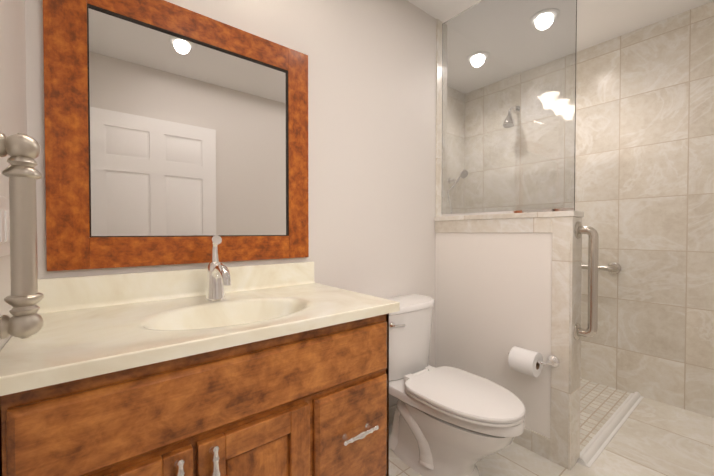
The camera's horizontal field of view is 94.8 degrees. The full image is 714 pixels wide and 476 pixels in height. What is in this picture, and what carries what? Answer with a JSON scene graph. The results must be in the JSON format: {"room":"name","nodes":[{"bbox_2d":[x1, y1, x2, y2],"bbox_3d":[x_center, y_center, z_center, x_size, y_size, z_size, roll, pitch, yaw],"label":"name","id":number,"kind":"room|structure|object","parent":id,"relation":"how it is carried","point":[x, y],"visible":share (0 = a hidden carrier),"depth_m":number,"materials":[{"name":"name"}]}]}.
{"room":"bathroom","nodes":[
{"label":"bathroom","id":0,"kind":"room"},
{"bbox_2d":[0,0,26,349],"bbox_3d":[-0.402,-0.130,0.182,0.100,2.420,1.850,-1,1,-39],"label":"wall","id":1,"kind":"structure","parent":0,"point":[13,112],"depth_m":0.75,"materials":[{"name":"white paint"}]},
{"bbox_2d":[0,196,9,256],"bbox_3d":[-0.720,-0.022,0.672,0.009,0.120,0.164,-1,1,-39],"label":"switch plate","id":2,"kind":"object","parent":1,"relation":"attached to","point":[4,229],"visible":0.75,"depth_m":0.66,"materials":[{"name":"white"}]},
{"bbox_2d":[0,133,43,338],"bbox_3d":[-0.592,-0.002,0.565,0.076,0.392,0.083,-1,1,-39],"label":"grab rail","id":3,"kind":"object","parent":1,"relation":"attached to","point":[23,174],"visible":1,"depth_m":0.56,"materials":[{"name":"silver metal"}]},
{"bbox_2d":[25,0,435,406],"bbox_3d":[-0.241,-0.151,1.541,2.045,2.420,0.123,-1,1,-39],"label":"wall","id":4,"kind":"structure","parent":0,"point":[175,134],"depth_m":1.29,"materials":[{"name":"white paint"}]},
{"bbox_2d":[89,7,286,235],"bbox_3d":[-0.566,-0.358,1.221,0.680,0.721,0.010,-1,1,-39],"label":"mirror glass","id":5,"kind":"object","parent":4,"relation":"attached to","point":[188,130],"depth_m":1.17,"materials":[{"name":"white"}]},
{"bbox_2d":[389,404,396,424],"bbox_3d":[0.145,1.005,1.811,0.890,0.100,0.008,-1,1,-39],"label":"baseboard","id":6,"kind":"structure","parent":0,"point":[392,411],"depth_m":1.83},
{"bbox_2d":[434,19,583,469],"bbox_3d":[0.778,-0.155,1.809,0.132,2.420,0.774,-1,1,-39],"label":"wall","id":7,"kind":"structure","parent":0,"point":[505,284],"depth_m":1.68,"materials":[{"name":"white paint"}]},
{"bbox_2d":[441,208,574,216],"bbox_3d":[0.777,-0.133,1.815,0.018,0.016,0.745,-1,1,-39],"label":"channel","id":8,"kind":"object","parent":7,"relation":"on","point":[529,211],"visible":0.64,"depth_m":1.74,"materials":[{"name":"silver metal"}]},
{"bbox_2d":[442,0,576,213],"bbox_3d":[0.777,-0.740,1.806,0.010,1.221,0.745,-1,1,-39],"label":"glass panel","id":9,"kind":"object","parent":8,"relation":"in","point":[508,105],"visible":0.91,"depth_m":1.75,"materials":[{"name":"clear glass"}]},
{"bbox_2d":[508,346,559,376],"bbox_3d":[0.825,0.595,1.563,0.126,0.112,0.209,-1,1,-39],"label":"toilet paper holder","id":10,"kind":"object","parent":7,"relation":"attached to","point":[527,362],"visible":1,"depth_m":1.54,"materials":[{"name":"white paper"}]},
{"bbox_2d":[574,221,598,339],"bbox_3d":[1.043,0.202,1.487,0.080,0.549,0.080,-1,1,-39],"label":"grab rail","id":11,"kind":"object","parent":7,"relation":"attached to","point":[593,249],"visible":1,"depth_m":1.46,"materials":[{"name":"silver metal"}]},
{"bbox_2d":[389,378,713,475],"bbox_3d":[0.630,1.112,1.361,3.159,0.100,2.580,-1,1,-39],"label":"floor","id":12,"kind":"structure","parent":0,"point":[651,437],"depth_m":1.64,"materials":[{"name":"tile"}]},
{"bbox_2d":[0,235,399,475],"bbox_3d":[-0.393,0.531,1.011,0.933,1.072,0.576,-1,1,-39],"label":"bathroom vanity","id":13,"kind":"object","parent":12,"relation":"on","point":[216,367],"visible":0.98,"depth_m":0.81,"materials":[{"name":"brown wood"}]},
{"bbox_2d":[0,261,399,395],"bbox_3d":[-0.397,0.237,1.013,0.933,0.235,0.561,-1,1,-39],"label":"countertop","id":14,"kind":"structure","parent":13,"relation":"on","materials":[{"name":"stone"}]},
{"bbox_2d":[205,235,230,301],"bbox_3d":[-0.447,0.103,1.073,0.064,0.219,0.170,-1,1,-39],"label":"faucet","id":15,"kind":"object","parent":14,"relation":"on","point":[218,275],"depth_m":1.09,"materials":[{"name":"silver metal"}]},
{"bbox_2d":[387,294,525,475],"bbox_3d":[0.399,0.703,1.533,0.442,0.731,0.733,-1,1,-39],"label":"toilet","id":16,"kind":"object","parent":12,"relation":"on","point":[449,421],"visible":0.98,"depth_m":1.45,"materials":[{"name":"white ceramic"}]},
{"bbox_2d":[577,392,642,467],"bbox_3d":[1.456,1.042,1.858,1.042,0.024,0.064,-1,1,-39],"label":"shower threshold","id":17,"kind":"object","parent":12,"relation":"on","point":[594,447],"visible":0.94,"depth_m":1.77,"materials":[{"name":"beige stone"}]},
{"bbox_2d":[407,0,713,51],"bbox_3d":[0.630,-1.408,1.322,3.159,0.100,2.580,-1,1,-39],"label":"ceiling","id":18,"kind":"structure","parent":0,"point":[600,21],"depth_m":2.00,"materials":[{"name":"white paint"}]},
{"bbox_2d":[575,1,713,417],"bbox_3d":[1.826,-0.162,2.294,0.100,2.420,2.580,-1,1,-39],"label":"wall","id":19,"kind":"structure","parent":0,"point":[644,173],"depth_m":2.12,"materials":[{"name":"tile"}]},
{"bbox_2d":[582,262,620,273],"bbox_3d":[1.514,0.209,2.549,0.077,0.080,0.840,-1,1,-39],"label":"grab rail","id":20,"kind":"object","parent":19,"relation":"attached to","point":[613,267],"visible":0.46,"depth_m":2.26,"materials":[{"name":"silver metal"}]}
]}

